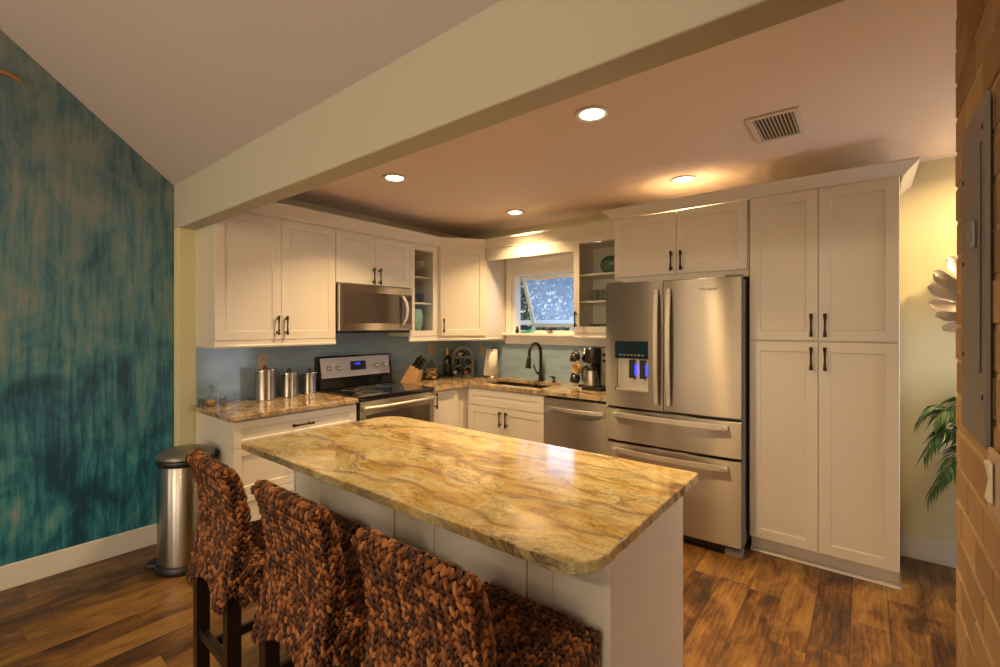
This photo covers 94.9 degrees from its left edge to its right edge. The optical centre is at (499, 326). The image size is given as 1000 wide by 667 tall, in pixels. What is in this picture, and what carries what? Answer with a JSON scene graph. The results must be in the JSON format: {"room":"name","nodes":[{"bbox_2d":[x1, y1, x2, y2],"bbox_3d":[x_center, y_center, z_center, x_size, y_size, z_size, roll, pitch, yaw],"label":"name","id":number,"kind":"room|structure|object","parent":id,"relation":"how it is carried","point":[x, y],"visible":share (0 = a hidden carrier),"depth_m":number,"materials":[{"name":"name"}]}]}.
{"room":"kitchen","nodes":[
{"label":"kitchen","id":0,"kind":"room"},
{"bbox_2d":[0,29,173,565],"bbox_3d":[-4.061,-0.930,1.064,0.150,4.800,5.560,0,0,39],"label":"wall","id":1,"kind":"structure","parent":0,"point":[87,222],"depth_m":2.79,"materials":[{"name":"teal paint"}]},
{"bbox_2d":[0,70,21,82],"bbox_3d":[-2.888,-1.284,2.361,0.036,0.242,0.597,0,0,44],"label":"ornament","id":2,"kind":"object","parent":1,"relation":"attached to","point":[1,71],"visible":1,"depth_m":2.54,"materials":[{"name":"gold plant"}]},
{"bbox_2d":[0,523,156,590],"bbox_3d":[-3.966,1.403,1.051,0.017,0.135,5.458,0,0,39],"label":"baseboard","id":3,"kind":"structure","parent":1,"relation":"attached to","point":[25,571],"depth_m":2.78,"materials":[{"name":"paint"}]},
{"bbox_2d":[0,0,500,184],"bbox_3d":[-1.924,-2.081,-0.707,5.800,2.310,5.660,0,0,39],"label":"ceiling","id":4,"kind":"structure","parent":0,"point":[186,85],"depth_m":2.12,"materials":[{"name":"paint"}]},
{"bbox_2d":[174,198,463,445],"bbox_3d":[-1.341,0.208,4.357,0.230,2.524,2.978,0,0,39],"label":"wall","id":5,"kind":"structure","parent":0,"point":[230,372],"depth_m":3.39,"materials":[{"name":"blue paint"}]},
{"bbox_2d":[258,354,267,368],"bbox_3d":[-1.831,0.275,3.549,0.011,0.116,0.074,0,0,39],"label":"wall outlet","id":6,"kind":"object","parent":5,"relation":"attached to","point":[262,358],"visible":0.85,"depth_m":3.54,"materials":[{"name":"beige plastic"}]},
{"bbox_2d":[195,213,335,347],"bbox_3d":[-1.705,-0.317,3.425,0.380,0.926,0.882,0,0,39],"label":"upper cabinet","id":7,"kind":"object","parent":5,"relation":"attached to","point":[261,281],"visible":0.98,"depth_m":3.24,"materials":[{"name":"paint"}]},
{"bbox_2d":[196,333,463,404],"bbox_3d":[-1.267,0.300,4.272,0.009,0.500,2.736,0,0,39],"label":"backsplash","id":8,"kind":"structure","parent":5,"relation":"attached to","point":[230,372],"depth_m":3.73,"materials":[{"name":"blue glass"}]},
{"bbox_2d":[335,229,409,288],"bbox_3d":[-1.193,-0.566,4.066,0.380,0.428,0.762,0,0,39],"label":"upper cabinet","id":9,"kind":"object","parent":5,"relation":"attached to","point":[360,259],"visible":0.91,"depth_m":3.93,"materials":[{"name":"paint"}]},
{"bbox_2d":[335,283,411,332],"bbox_3d":[-1.163,-0.143,4.045,0.429,0.402,0.758,0,0,39],"label":"microwave","id":10,"kind":"object","parent":9,"relation":"attached to","point":[358,308],"visible":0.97,"depth_m":3.90,"materials":[{"name":"silver metal"}]},
{"bbox_2d":[388,243,436,341],"bbox_3d":[-0.862,-0.317,4.512,0.342,0.926,0.345,0,0,39],"label":"upper cabinet","id":11,"kind":"object","parent":5,"relation":"attached to","point":[422,280],"visible":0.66,"depth_m":4.52,"materials":[{"name":"paint"}]},
{"bbox_2d":[415,309,422,330],"bbox_3d":[-0.856,-0.044,4.507,0.200,0.250,0.200,0,0,39],"label":"plate","id":12,"kind":"object","parent":11,"relation":"on","point":[418,312],"visible":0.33,"depth_m":4.45,"materials":[{"name":"green ceramic"}]},
{"bbox_2d":[415,276,431,280],"bbox_3d":[-0.870,-0.470,4.518,0.295,0.016,0.307,0,0,39],"label":"shelf","id":13,"kind":"object","parent":11,"relation":"attached to","point":[417,278],"depth_m":4.55,"materials":[{"name":"paint"}]},
{"bbox_2d":[415,302,431,305],"bbox_3d":[-0.870,-0.219,4.518,0.295,0.016,0.307,0,0,39],"label":"shelf","id":14,"kind":"object","parent":11,"relation":"attached to","point":[416,303],"depth_m":4.50,"materials":[{"name":"paint"}]},
{"bbox_2d":[429,344,433,354],"bbox_3d":[-0.735,0.255,4.922,0.011,0.116,0.074,0,0,39],"label":"wall outlet","id":15,"kind":"object","parent":5,"relation":"attached to","point":[431,346],"visible":1,"depth_m":4.92,"materials":[{"name":"beige plastic"}]},
{"bbox_2d":[437,248,505,340],"bbox_3d":[-0.405,-0.317,4.846,0.621,0.926,0.745,0,0,39],"label":"upper cabinet","id":16,"kind":"object","parent":5,"relation":"attached to","point":[471,289],"visible":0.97,"depth_m":4.64,"materials":[{"name":"paint"}]},
{"bbox_2d":[248,202,622,249],"bbox_3d":[-0.554,-0.828,3.941,2.967,0.095,1.242,0,0,-15],"label":"trim","id":17,"kind":"structure","parent":16,"relation":"attached to","point":[277,210],"depth_m":4.00,"materials":[{"name":"paint"}]},
{"bbox_2d":[486,238,573,260],"bbox_3d":[0.284,-0.723,4.410,1.020,0.115,0.088,0,0,39],"label":"valance","id":18,"kind":"object","parent":16,"relation":"attached to","point":[565,245],"visible":0.85,"depth_m":4.34,"materials":[{"name":"paint"}]},
{"bbox_2d":[0,537,956,666],"bbox_3d":[-0.983,1.520,0.551,5.700,0.100,8.600,0,0,39],"label":"floor","id":19,"kind":"structure","parent":0,"point":[758,609],"depth_m":2.31,"materials":[{"name":"brown wood"}]},
{"bbox_2d":[144,444,217,577],"bbox_3d":[-1.944,1.105,2.825,0.318,0.729,0.347,0,0,39],"label":"trash can","id":20,"kind":"object","parent":19,"relation":"on","point":[177,495],"visible":0.7,"depth_m":2.70,"materials":[{"name":"silver metal"}]},
{"bbox_2d":[185,450,362,666],"bbox_3d":[-0.886,0.970,1.819,0.413,1.000,0.537,0,0,41],"label":"bar stool","id":21,"kind":"object","parent":19,"relation":"on","point":[229,548],"visible":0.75,"depth_m":1.59,"materials":[{"name":"brown wicker"}]},
{"bbox_2d":[196,403,355,520],"bbox_3d":[-1.588,1.026,3.331,0.660,0.888,0.872,0,0,39],"label":"base cabinet","id":22,"kind":"object","parent":19,"relation":"on","point":[227,437],"visible":0.27,"depth_m":2.98,"materials":[{"name":"paint"}]},
{"bbox_2d":[190,392,358,421],"bbox_3d":[-1.605,0.566,3.323,0.643,0.031,0.909,0,0,39],"label":"countertop","id":23,"kind":"structure","parent":22,"relation":"on","point":[237,410],"depth_m":3.18,"materials":[{"name":"stone"}]},
{"bbox_2d":[197,398,204,407],"bbox_3d":[-2.019,0.520,3.100,0.048,0.060,0.047,0,0,39],"label":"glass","id":24,"kind":"object","parent":23,"relation":"on","point":[199,404],"visible":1,"depth_m":3.09,"materials":[{"name":"glass"}]},
{"bbox_2d":[206,384,216,406],"bbox_3d":[-1.994,0.475,3.163,0.072,0.150,0.072,0,0,39],"label":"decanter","id":25,"kind":"object","parent":23,"relation":"on","point":[211,402],"visible":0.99,"depth_m":3.14,"materials":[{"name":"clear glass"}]},
{"bbox_2d":[254,366,275,400],"bbox_3d":[-1.760,0.423,3.440,0.144,0.254,0.144,0,0,39],"label":"canister","id":26,"kind":"object","parent":23,"relation":"on","point":[264,377],"visible":1,"depth_m":3.38,"materials":[{"name":"silver metal"}]},
{"bbox_2d":[280,369,297,397],"bbox_3d":[-1.646,0.441,3.583,0.128,0.219,0.128,0,0,39],"label":"canister","id":27,"kind":"object","parent":23,"relation":"on","point":[289,379],"visible":1,"depth_m":3.53,"materials":[{"name":"silver metal"}]},
{"bbox_2d":[302,369,316,394],"bbox_3d":[-1.552,0.448,3.733,0.114,0.204,0.114,0,0,39],"label":"canister","id":28,"kind":"object","parent":23,"relation":"on","point":[308,377],"visible":1,"depth_m":3.69,"materials":[{"name":"silver metal"}]},
{"bbox_2d":[250,479,437,666],"bbox_3d":[-0.460,0.970,1.491,0.413,1.000,0.537,0,0,39],"label":"bar stool","id":29,"kind":"object","parent":19,"relation":"on","point":[312,592],"visible":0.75,"depth_m":1.27,"materials":[{"name":"brown wicker"}]},
{"bbox_2d":[314,353,436,422],"bbox_3d":[-1.055,0.864,3.958,0.760,1.211,0.764,0,0,39],"label":"range","id":30,"kind":"object","parent":19,"relation":"on","point":[367,378],"visible":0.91,"depth_m":3.93,"materials":[{"name":"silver metal"}]},
{"bbox_2d":[320,382,434,400],"bbox_3d":[-1.041,0.551,3.947,0.580,0.027,0.764,0,0,39],"label":"cooktop","id":31,"kind":"object","parent":30,"relation":"in","point":[363,391],"depth_m":3.89,"materials":[{"name":"black glass"}]},
{"bbox_2d":[434,386,466,428],"bbox_3d":[-0.683,1.026,4.464,0.660,0.888,0.484,0,0,39],"label":"base cabinet","id":32,"kind":"object","parent":19,"relation":"on","point":[450,405],"visible":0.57,"depth_m":4.30,"materials":[{"name":"paint"}]},
{"bbox_2d":[350,527,600,666],"bbox_3d":[-0.047,0.970,1.162,0.413,1.000,0.537,0,0,38],"label":"bar stool","id":33,"kind":"object","parent":19,"relation":"on","point":[424,609],"visible":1,"depth_m":1.01,"materials":[{"name":"brown wicker"}]},
{"bbox_2d":[294,471,682,666],"bbox_3d":[-0.172,1.028,2.028,1.716,0.883,0.642,0,0,39],"label":"kitchen island","id":34,"kind":"object","parent":19,"relation":"on","point":[635,602],"visible":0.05,"depth_m":1.49,"materials":[{"name":"paint"}]},
{"bbox_2d":[241,416,697,574],"bbox_3d":[-0.242,0.572,1.962,1.839,0.031,0.901,0,0,39],"label":"island countertop","id":35,"kind":"structure","parent":34,"relation":"on","point":[558,509],"depth_m":1.65,"materials":[{"name":"beige stone"}]},
{"bbox_2d":[467,381,546,443],"bbox_3d":[0.203,1.026,4.413,0.904,0.888,0.660,0,0,39],"label":"base cabinet","id":36,"kind":"object","parent":19,"relation":"on","point":[519,415],"visible":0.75,"depth_m":4.15,"materials":[{"name":"paint"}]},
{"bbox_2d":[396,373,605,401],"bbox_3d":[0.071,0.566,4.246,2.110,0.031,1.086,0,0,39],"label":"countertop","id":37,"kind":"structure","parent":36,"relation":"on","point":[561,389],"depth_m":4.26,"materials":[{"name":"stone"}]},
{"bbox_2d":[400,365,422,382],"bbox_3d":[-0.864,0.465,4.481,0.200,0.170,0.110,0,0,11],"label":"knife block","id":38,"kind":"object","parent":37,"relation":"on","point":[412,375],"visible":0.94,"depth_m":4.43,"materials":[{"name":"brown wood"}]},
{"bbox_2d":[444,348,450,375],"bbox_3d":[-0.577,0.397,5.045,0.075,0.306,0.075,0,0,39],"label":"wine bottle","id":39,"kind":"object","parent":37,"relation":"on","point":[447,360],"visible":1,"depth_m":5.02,"materials":[{"name":"black glass"}]},
{"bbox_2d":[452,346,474,375],"bbox_3d":[-0.406,0.390,5.120,0.231,0.322,0.147,0,0,6],"label":"wine rack","id":40,"kind":"object","parent":37,"relation":"on","point":[463,347],"visible":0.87,"depth_m":5.06,"materials":[{"name":"grey metal"}]},
{"bbox_2d":[454,366,462,373],"bbox_3d":[-0.469,0.496,5.088,0.075,0.075,0.306,0,0,6],"label":"wine bottle","id":41,"kind":"object","parent":40,"relation":"in","point":[457,370],"visible":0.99,"depth_m":5.04,"materials":[{"name":"black glass"}]},
{"bbox_2d":[454,357,462,364],"bbox_3d":[-0.469,0.395,5.088,0.075,0.075,0.306,0,0,6],"label":"wine bottle","id":42,"kind":"object","parent":40,"relation":"in","point":[457,361],"visible":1,"depth_m":5.03,"materials":[{"name":"black glass"}]},
{"bbox_2d":[459,349,467,356],"bbox_3d":[-0.409,0.299,5.082,0.075,0.075,0.306,0,0,6],"label":"wine bottle","id":43,"kind":"object","parent":40,"relation":"in","point":[462,353],"visible":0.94,"depth_m":5.02,"materials":[{"name":"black glass"}]},
{"bbox_2d":[465,366,473,374],"bbox_3d":[-0.349,0.496,5.076,0.075,0.075,0.306,0,0,6],"label":"wine bottle","id":44,"kind":"object","parent":40,"relation":"in","point":[468,370],"visible":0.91,"depth_m":5.02,"materials":[{"name":"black glass"}]},
{"bbox_2d":[465,358,473,364],"bbox_3d":[-0.349,0.395,5.076,0.075,0.075,0.306,0,0,6],"label":"wine bottle","id":45,"kind":"object","parent":40,"relation":"in","point":[468,361],"visible":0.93,"depth_m":5.01,"materials":[{"name":"black glass"}]},
{"bbox_2d":[484,345,500,377],"bbox_3d":[-0.084,0.378,4.914,0.180,0.345,0.180,0,0,39],"label":"paper towel holder","id":46,"kind":"object","parent":37,"relation":"on","point":[492,346],"visible":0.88,"depth_m":4.86,"materials":[{"name":"silver metal"}]},
{"bbox_2d":[483,349,497,375],"bbox_3d":[-0.105,0.388,4.915,0.158,0.280,0.116,0,0,5],"label":"paper towel roll","id":47,"kind":"object","parent":46,"relation":"on","point":[491,360],"visible":1,"depth_m":4.87,"materials":[{"name":"white paper"}]},
{"bbox_2d":[492,381,550,387],"bbox_3d":[0.190,0.666,4.439,0.764,0.168,0.404,0,0,39],"label":"sink","id":48,"kind":"object","parent":37,"relation":"in","point":[501,382],"visible":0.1,"depth_m":4.67,"materials":[{"name":"metal"}]},
{"bbox_2d":[525,342,543,380],"bbox_3d":[0.321,0.352,4.521,0.108,0.396,0.277,0,0,39],"label":"faucet","id":49,"kind":"object","parent":37,"relation":"on","point":[528,362],"visible":1,"depth_m":4.57,"materials":[{"name":"brown metal"}]},
{"bbox_2d":[578,348,584,386],"bbox_3d":[0.780,0.378,4.224,0.130,0.345,0.130,0,0,39],"label":"mug tree","id":50,"kind":"object","parent":37,"relation":"on","point":[581,385],"visible":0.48,"depth_m":4.22,"materials":[{"name":"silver metal"}]},
{"bbox_2d":[570,350,579,361],"bbox_3d":[0.692,0.279,4.234,0.098,0.115,0.084,0,0,7],"label":"mug","id":51,"kind":"object","parent":50,"relation":"hanging from","point":[574,357],"visible":0.97,"depth_m":4.20,"materials":[{"name":"black ceramic"}]},
{"bbox_2d":[570,373,579,383],"bbox_3d":[0.692,0.472,4.234,0.098,0.115,0.084,0,0,7],"label":"mug","id":52,"kind":"object","parent":50,"relation":"hanging from","point":[574,378],"visible":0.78,"depth_m":4.20,"materials":[{"name":"black ceramic"}]},
{"bbox_2d":[571,361,582,373],"bbox_3d":[0.708,0.376,4.171,0.098,0.115,0.084,0,0,-36],"label":"mug","id":53,"kind":"object","parent":50,"relation":"hanging from","point":[576,368],"visible":0.87,"depth_m":4.17,"materials":[{"name":"ceramic"}]},
{"bbox_2d":[582,347,605,391],"bbox_3d":[0.864,0.367,4.016,0.200,0.365,0.290,0,0,39],"label":"coffee maker","id":54,"kind":"object","parent":37,"relation":"on","point":[594,355],"visible":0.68,"depth_m":3.95,"materials":[{"name":"black plastic"}]},
{"bbox_2d":[581,365,599,386],"bbox_3d":[0.783,0.427,3.993,0.166,0.184,0.141,0,0,16],"label":"coffee carafe","id":55,"kind":"object","parent":54,"relation":"on","point":[591,379],"visible":1,"depth_m":3.94,"materials":[{"name":"silver metal"}]},
{"bbox_2d":[585,347,600,363],"bbox_3d":[0.809,0.255,3.996,0.132,0.140,0.132,0,0,39],"label":"basket","id":56,"kind":"object","parent":54,"relation":"on","point":[592,354],"depth_m":3.94,"materials":[{"name":"plastic"}]},
{"bbox_2d":[544,395,610,454],"bbox_3d":[0.783,1.028,3.928,0.596,0.885,0.658,0,0,39],"label":"dishwasher","id":57,"kind":"object","parent":19,"relation":"on","point":[572,423],"visible":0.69,"depth_m":3.69,"materials":[{"name":"silver metal"}]},
{"bbox_2d":[606,273,750,558],"bbox_3d":[1.350,0.570,3.403,0.914,1.800,0.772,0,0,39],"label":"refrigerator","id":58,"kind":"object","parent":19,"relation":"on","point":[678,351],"visible":0.95,"depth_m":3.05,"materials":[{"name":"grey metal"}]},
{"bbox_2d":[750,176,901,589],"bbox_3d":[2.077,0.320,2.955,0.749,2.300,0.618,0,0,39],"label":"pantry cabinet","id":59,"kind":"object","parent":19,"relation":"on","point":[825,262],"visible":1,"depth_m":2.72,"materials":[{"name":"paint"}]},
{"bbox_2d":[914,397,956,507],"bbox_3d":[2.699,0.910,2.539,0.608,1.121,0.488,0,0,39],"label":"potted palm","id":60,"kind":"object","parent":19,"relation":"on","point":[943,435],"visible":0.3,"depth_m":2.61,"materials":[{"name":"plant"}]},
{"bbox_2d":[174,0,844,229],"bbox_3d":[-0.084,-1.050,1.516,5.500,0.759,0.110,0,0,39],"label":"beam","id":61,"kind":"structure","parent":0,"point":[510,59],"depth_m":1.46,"materials":[{"name":"paint"}]},
{"bbox_2d":[288,0,956,236],"bbox_3d":[0.864,-1.094,2.704,5.500,0.120,2.930,0,0,39],"label":"ceiling","id":62,"kind":"structure","parent":0,"point":[871,82],"depth_m":2.42,"materials":[{"name":"paint"}]},
{"bbox_2d":[382,174,407,182],"bbox_3d":[-0.733,-1.028,3.192,0.176,0.009,0.176,0,0,39],"label":"recessed light","id":63,"kind":"object","parent":62,"relation":"in","point":[396,178],"visible":1,"depth_m":3.19,"materials":[{"name":"paint"}]},
{"bbox_2d":[506,210,524,214],"bbox_3d":[0.138,-1.028,4.157,0.176,0.009,0.176,0,0,39],"label":"recessed light","id":64,"kind":"object","parent":62,"relation":"in","point":[509,212],"visible":1,"depth_m":4.16,"materials":[{"name":"paint"}]},
{"bbox_2d":[574,105,610,122],"bbox_3d":[0.448,-1.028,2.231,0.176,0.009,0.176,0,0,39],"label":"recessed light","id":65,"kind":"object","parent":62,"relation":"in","point":[594,113],"visible":1,"depth_m":2.22,"materials":[{"name":"paint"}]},
{"bbox_2d":[670,175,696,183],"bbox_3d":[1.288,-1.028,3.224,0.176,0.009,0.176,0,0,39],"label":"recessed light","id":66,"kind":"object","parent":62,"relation":"in","point":[683,179],"visible":1,"depth_m":3.22,"materials":[{"name":"paint"}]},
{"bbox_2d":[745,106,806,143],"bbox_3d":[1.429,-1.028,2.368,0.230,0.012,0.370,0,0,39],"label":"ceiling vent","id":67,"kind":"object","parent":62,"relation":"in","point":[786,123],"visible":1,"depth_m":2.35,"materials":[{"name":"metal"}]},
{"bbox_2d":[464,156,956,544],"bbox_3d":[1.694,0.208,3.743,5.500,2.524,0.150,0,0,39],"label":"wall","id":68,"kind":"structure","parent":0,"point":[928,223],"depth_m":2.89,"materials":[{"name":"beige paint"}]},
{"bbox_2d":[479,346,484,355],"bbox_3d":[-0.204,0.280,5.155,0.074,0.116,0.011,0,0,39],"label":"wall outlet","id":69,"kind":"object","parent":68,"relation":"attached to","point":[481,348],"visible":1,"depth_m":5.15,"materials":[{"name":"beige plastic"}]},
{"bbox_2d":[464,341,605,383],"bbox_3d":[0.415,0.360,4.675,2.113,0.380,0.009,0,0,39],"label":"backsplash","id":70,"kind":"structure","parent":68,"relation":"attached to","point":[512,358],"depth_m":4.77,"materials":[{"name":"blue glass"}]},
{"bbox_2d":[502,251,605,345],"bbox_3d":[0.617,-0.322,4.692,1.210,1.017,0.418,0,0,39],"label":"window","id":71,"kind":"structure","parent":68,"relation":"in","point":[553,264],"depth_m":4.76,"materials":[{"name":"paint"}]},
{"bbox_2d":[520,327,534,332],"bbox_3d":[0.286,0.042,4.727,0.182,0.063,0.028,0,0,39],"label":"figurine","id":72,"kind":"object","parent":71,"relation":"on","point":[532,328],"visible":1,"depth_m":4.71,"materials":[{"name":"teal plastic"}]},
{"bbox_2d":[574,232,614,338],"bbox_3d":[0.926,-0.337,4.015,0.470,0.887,0.380,0,0,39],"label":"upper cabinet","id":73,"kind":"object","parent":68,"relation":"attached to","point":[589,251],"visible":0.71,"depth_m":4.13,"materials":[{"name":"paint"}]},
{"bbox_2d":[580,300,605,303],"bbox_3d":[0.945,-0.212,4.038,0.432,0.016,0.295,0,0,39],"label":"shelf","id":74,"kind":"object","parent":73,"relation":"attached to","point":[581,301],"depth_m":4.00,"materials":[{"name":"paint"}]},
{"bbox_2d":[591,290,598,300],"bbox_3d":[0.846,-0.271,4.082,0.076,0.100,0.076,0,0,39],"label":"tumbler","id":75,"kind":"object","parent":73,"relation":"on","point":[594,293],"visible":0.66,"depth_m":4.05,"materials":[{"name":"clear glass"}]},
{"bbox_2d":[580,272,613,278],"bbox_3d":[0.945,-0.447,4.038,0.432,0.016,0.295,0,0,39],"label":"shelf","id":76,"kind":"object","parent":73,"relation":"attached to","point":[607,275],"depth_m":4.06,"materials":[{"name":"paint"}]},
{"bbox_2d":[601,289,605,299],"bbox_3d":[0.931,-0.271,4.052,0.076,0.100,0.076,0,0,39],"label":"tumbler","id":77,"kind":"object","parent":73,"relation":"on","point":[603,292],"visible":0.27,"depth_m":4.02,"materials":[{"name":"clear glass"}]},
{"bbox_2d":[600,256,613,271],"bbox_3d":[0.992,-0.530,4.009,0.236,0.150,0.236,0,0,39],"label":"ceramic pot","id":78,"kind":"object","parent":73,"relation":"on","point":[607,263],"visible":0.39,"depth_m":3.94,"materials":[{"name":"green ceramic"}]},
{"bbox_2d":[614,199,749,282],"bbox_3d":[1.416,-0.579,3.484,0.937,0.502,0.618,0,0,39],"label":"upper cabinet","id":79,"kind":"object","parent":68,"relation":"attached to","point":[709,241],"visible":0.87,"depth_m":3.23,"materials":[{"name":"paint"}]},
{"bbox_2d":[601,156,919,220],"bbox_3d":[1.701,-0.860,3.238,1.828,0.068,0.646,0,0,39],"label":"trim","id":80,"kind":"structure","parent":79,"relation":"attached to","point":[906,169],"depth_m":2.83,"materials":[{"name":"paint"}]},
{"bbox_2d":[900,533,956,567],"bbox_3d":[3.066,1.400,2.552,1.270,0.140,0.017,0,0,39],"label":"baseboard","id":81,"kind":"structure","parent":68,"relation":"attached to","point":[933,551],"depth_m":2.86,"materials":[{"name":"paint"}]},
{"bbox_2d":[927,256,956,331],"bbox_3d":[2.840,-0.215,2.623,0.583,0.589,0.181,0,0,39],"label":"wall sculpture","id":82,"kind":"object","parent":68,"relation":"attached to","point":[946,290],"visible":0.16,"depth_m":2.73,"materials":[{"name":"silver metal"}]},
{"bbox_2d":[955,0,999,666],"bbox_3d":[0.682,-0.830,0.198,0.422,4.600,2.527,0,0,39],"label":"brick wall","id":83,"kind":"structure","parent":0,"point":[977,56],"depth_m":1.04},
{"bbox_2d":[961,90,990,448],"bbox_3d":[1.069,-0.114,1.044,0.025,0.724,0.296,0,0,39],"label":"electrical panel","id":84,"kind":"object","parent":83,"relation":"attached to","point":[976,139],"visible":1,"depth_m":0.99,"materials":[{"name":"grey metal"}]},
{"bbox_2d":[984,447,999,524],"bbox_3d":[0.933,0.299,0.869,0.019,0.125,0.104,0,0,39],"label":"light switch","id":85,"kind":"object","parent":83,"relation":"attached to","point":[992,465],"visible":1,"depth_m":0.86,"materials":[{"name":"beige plastic"}]},
{"label":"outside","id":86,"kind":"structure","parent":0,"visible":0},
{"bbox_3d":[4.670,1.795,11.714,18.000,0.050,15.700,0,0,39],"label":"lawn","id":87,"kind":"structure","parent":86,"visible":0},
{"bbox_2d":[521,272,573,330],"bbox_3d":[1.167,-0.035,11.979,3.261,3.621,2.191,0,0,33],"label":"tree","id":88,"kind":"object","parent":87,"relation":"on","point":[562,290],"visible":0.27,"depth_m":11.41,"materials":[{"name":"green plant"}]},
{"bbox_2d":[521,317,573,330],"bbox_3d":[1.181,0.780,10.390,5.080,1.980,0.105,0,0,39],"label":"fence","id":89,"kind":"object","parent":87,"relation":"on","point":[571,319],"visible":0.07,"depth_m":10.36,"materials":[{"name":"paint"}]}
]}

